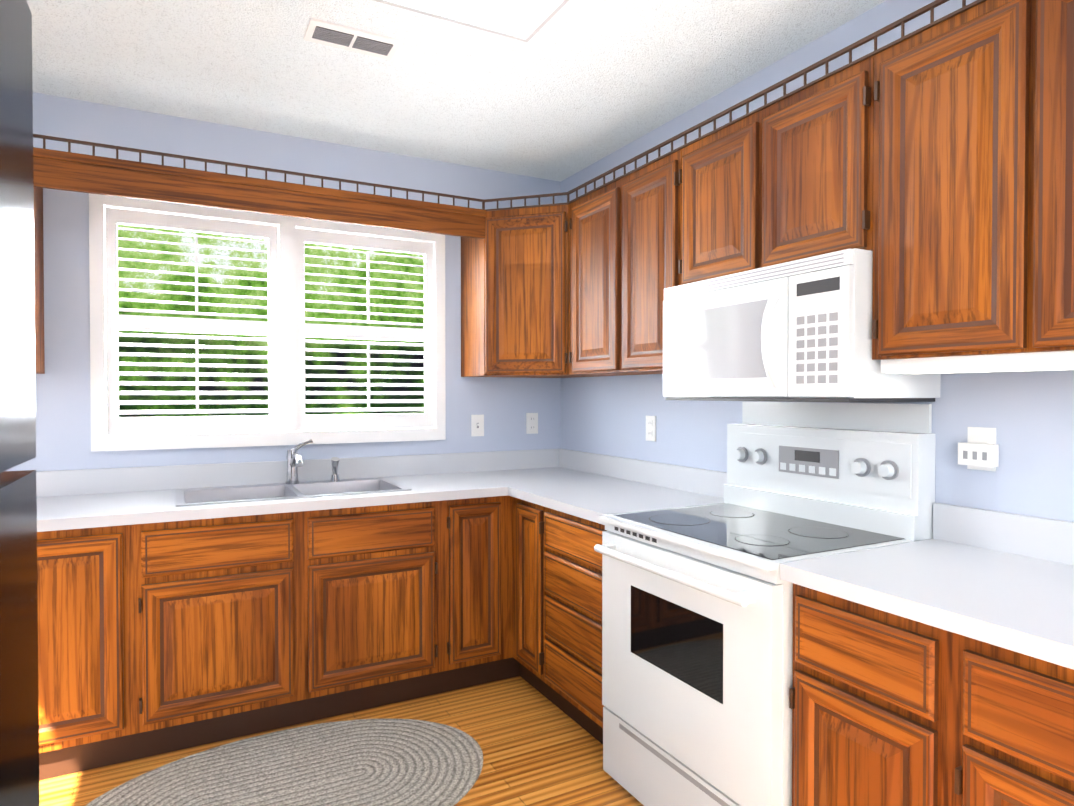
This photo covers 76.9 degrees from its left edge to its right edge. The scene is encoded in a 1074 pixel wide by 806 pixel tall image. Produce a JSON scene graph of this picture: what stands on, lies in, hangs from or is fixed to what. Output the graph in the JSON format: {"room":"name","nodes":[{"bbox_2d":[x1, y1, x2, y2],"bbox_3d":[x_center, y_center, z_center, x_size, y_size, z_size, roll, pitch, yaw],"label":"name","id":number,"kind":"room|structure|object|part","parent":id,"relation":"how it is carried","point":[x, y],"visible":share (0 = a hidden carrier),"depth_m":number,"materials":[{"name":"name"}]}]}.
{"room":"kitchen","nodes":[
{"label":"kitchen","id":0,"kind":"room"},
{"bbox_2d":[6,92,560,470],"bbox_3d":[-1.219,0.016,3.224,3.000,2.540,0.120,0,1,-28],"label":"wall","id":1,"kind":"structure","parent":0,"point":[503,405],"depth_m":3.06,"materials":[{"name":"blue paint"}]},
{"bbox_2d":[89,193,445,451],"bbox_3d":[-1.189,-0.344,3.210,1.556,1.080,0.124,0,1,-28],"label":"window","id":2,"kind":"structure","parent":1,"relation":"in","point":[285,328],"depth_m":3.15,"materials":[{"name":"white plastic"}]},
{"bbox_2d":[471,415,483,435],"bbox_3d":[-0.316,0.121,3.626,0.072,0.116,0.015,0,1,-28],"label":"light switch","id":3,"kind":"object","parent":1,"relation":"attached to","point":[477,425],"visible":1,"depth_m":3.63,"materials":[{"name":"white plastic"}]},
{"bbox_2d":[526,413,537,433],"bbox_3d":[-0.026,0.114,3.783,0.072,0.116,0.008,0,1,-28],"label":"electrical outlet","id":4,"kind":"object","parent":1,"relation":"attached to","point":[531,423],"visible":1,"depth_m":3.78,"materials":[{"name":"white plastic"}]},
{"bbox_2d":[39,676,643,805],"bbox_3d":[-0.114,1.339,1.156,3.240,0.050,4.840,0,1,-28],"label":"floor","id":5,"kind":"structure","parent":0,"point":[538,748],"depth_m":2.49,"materials":[{"name":"brown wood"}]},
{"bbox_2d":[0,0,39,805],"bbox_3d":[-0.683,0.441,0.211,0.841,1.770,0.945,0,1,-28],"label":"refrigerator","id":6,"kind":"object","parent":5,"relation":"on","point":[19,738],"visible":1,"depth_m":0.70,"materials":[{"name":"silver metal"}]},
{"bbox_2d":[37,524,144,780],"bbox_3d":[-1.790,0.858,2.519,0.560,0.876,0.607,0,1,-28],"label":"base cabinet","id":7,"kind":"object","parent":5,"relation":"on","point":[91,581],"depth_m":2.33,"materials":[{"name":"brown wood"}]},
{"bbox_2d":[145,523,148,756],"bbox_3d":[-1.784,0.858,2.522,0.573,0.876,0.607,0,1,-28],"label":"base cabinet","id":8,"kind":"object","parent":5,"relation":"on","point":[146,525],"depth_m":2.39,"materials":[{"name":"brown wood"}]},
{"bbox_2d":[85,718,482,805],"bbox_3d":[-0.829,1.294,2.248,1.360,0.008,0.880,0,1,-28],"label":"rug","id":9,"kind":"object","parent":5,"relation":"on","point":[386,762],"visible":0.94,"depth_m":2.36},
{"bbox_2d":[149,500,444,756],"bbox_3d":[-1.057,0.853,2.907,1.140,0.876,0.607,0,1,-28],"label":"base cabinet","id":10,"kind":"object","parent":5,"relation":"on","point":[163,637],"depth_m":2.64,"materials":[{"name":"brown wood"}]},
{"bbox_2d":[36,449,614,531],"bbox_3d":[-0.878,0.344,2.966,2.638,0.140,0.658,0,1,-28],"label":"countertop","id":11,"kind":"structure","parent":10,"relation":"on","point":[84,498],"depth_m":2.88,"materials":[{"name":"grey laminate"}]},
{"bbox_2d":[176,439,411,506],"bbox_3d":[-1.044,0.356,2.902,0.894,0.380,0.470,0,1,-28],"label":"sink","id":12,"kind":"object","parent":11,"relation":"in","point":[292,487],"visible":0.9,"depth_m":3.00,"materials":[{"name":"silver metal"}]},
{"bbox_2d":[286,439,339,483],"bbox_3d":[-0.991,0.266,3.041,0.241,0.204,0.256,0,1,-28],"label":"faucet","id":13,"kind":"object","parent":11,"relation":"on","point":[294,459],"depth_m":3.07,"materials":[{"name":"silver metal"}]},
{"bbox_2d":[509,496,604,743],"bbox_3d":[0.334,0.854,2.856,0.607,0.876,0.823,0,1,-28],"label":"base cabinet","id":14,"kind":"object","parent":5,"relation":"on","point":[555,568],"depth_m":2.70,"materials":[{"name":"brown wood"}]},
{"bbox_2d":[504,457,726,524],"bbox_3d":[0.328,0.346,2.806,0.658,0.140,0.753,0,1,-28],"label":"countertop","id":15,"kind":"structure","parent":14,"relation":"on","point":[587,488],"depth_m":2.94,"materials":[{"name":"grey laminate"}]},
{"bbox_2d":[594,402,935,805],"bbox_3d":[0.660,0.651,2.126,0.710,1.300,0.756,0,1,-28],"label":"range","id":16,"kind":"object","parent":5,"relation":"on","point":[697,637],"visible":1,"depth_m":2.00,"materials":[{"name":"white metal"}]},
{"bbox_2d":[789,583,1073,805],"bbox_3d":[1.171,0.875,1.275,0.607,0.876,1.219,0,1,-28],"label":"base cabinet","id":17,"kind":"object","parent":5,"relation":"on","point":[888,709],"depth_m":1.38,"materials":[{"name":"brown wood"}]},
{"bbox_2d":[780,503,1073,669],"bbox_3d":[1.164,0.366,1.254,0.633,0.140,1.239,0,1,-28],"label":"countertop","id":18,"kind":"structure","parent":17,"relation":"on","point":[1005,580],"depth_m":1.54,"materials":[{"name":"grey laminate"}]},
{"bbox_2d":[26,0,885,181],"bbox_3d":[-0.114,-1.251,1.121,3.240,0.050,4.840,0,1,-28],"label":"ceiling","id":19,"kind":"structure","parent":0,"point":[569,88],"depth_m":2.52,"materials":[{"name":"white paint"}]},
{"bbox_2d":[304,18,401,59],"bbox_3d":[-0.627,-1.235,2.304,0.300,0.012,0.140,0,1,-28],"label":"ceiling vent","id":20,"kind":"object","parent":19,"relation":"in","point":[318,31],"visible":0.98,"depth_m":2.29,"materials":[{"name":"white plastic"}]},
{"bbox_2d":[373,0,568,41],"bbox_3d":[-0.427,-1.188,1.607,1.220,0.086,0.610,0,1,-28],"label":"ceiling light fixture","id":21,"kind":"object","parent":19,"relation":"attached to","point":[524,20],"visible":1,"depth_m":2.00,"materials":[{"name":"white"}]},
{"bbox_2d":[560,0,1073,521],"bbox_3d":[1.264,0.034,1.869,0.120,2.540,4.840,0,1,-28],"label":"wall","id":22,"kind":"structure","parent":0,"point":[1028,416],"depth_m":2.17,"materials":[{"name":"blue paint"}]},
{"bbox_2d":[481,195,572,377],"bbox_3d":[-0.057,-0.537,3.243,0.301,0.807,0.301,0,1,-28],"label":"upper cabinet","id":23,"kind":"object","parent":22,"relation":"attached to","point":[527,251],"depth_m":3.23,"materials":[{"name":"brown wood"}]},
{"bbox_3d":[-0.551,-0.941,1.653,2.670,0.056,2.650,0,1,-28],"label":"gallery rail","id":24,"kind":"part","parent":23,"relation":"part of","materials":[{"name":"brown wood"}]},
{"bbox_2d":[881,350,1073,373],"bbox_3d":[1.081,-0.093,1.594,0.140,0.036,0.490,0,1,-28],"label":"under-cabinet light","id":25,"kind":"object","parent":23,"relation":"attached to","point":[1045,361],"visible":0.9,"depth_m":1.55,"materials":[{"name":"white plastic"}]},
{"bbox_2d":[646,416,655,440],"bbox_3d":[0.525,0.117,3.126,0.008,0.116,0.072,0,1,-28],"label":"electrical outlet","id":26,"kind":"object","parent":22,"relation":"attached to","point":[650,428],"visible":1,"depth_m":3.12,"materials":[{"name":"white plastic"}]},
{"bbox_2d":[663,248,940,401],"bbox_3d":[0.777,-0.207,2.166,0.454,0.401,0.764,0,1,-28],"label":"over-the-range microwave","id":27,"kind":"object","parent":22,"relation":"attached to","point":[799,330],"visible":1,"depth_m":1.93,"materials":[{"name":"white"}]},
{"bbox_2d":[958,427,998,470],"bbox_3d":[1.196,0.125,1.831,0.034,0.116,0.090,0,1,-28],"label":"electrical outlet","id":28,"kind":"object","parent":22,"relation":"attached to","point":[978,449],"visible":1,"depth_m":1.82,"materials":[{"name":"white plastic"}]},
{"label":"outside","id":29,"kind":"structure","parent":0,"visible":0},
{"bbox_2d":[117,224,423,416],"bbox_3d":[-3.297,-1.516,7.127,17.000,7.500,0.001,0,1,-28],"label":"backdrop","id":30,"kind":"structure","parent":29,"point":[220,271],"depth_m":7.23,"materials":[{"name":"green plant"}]}
]}

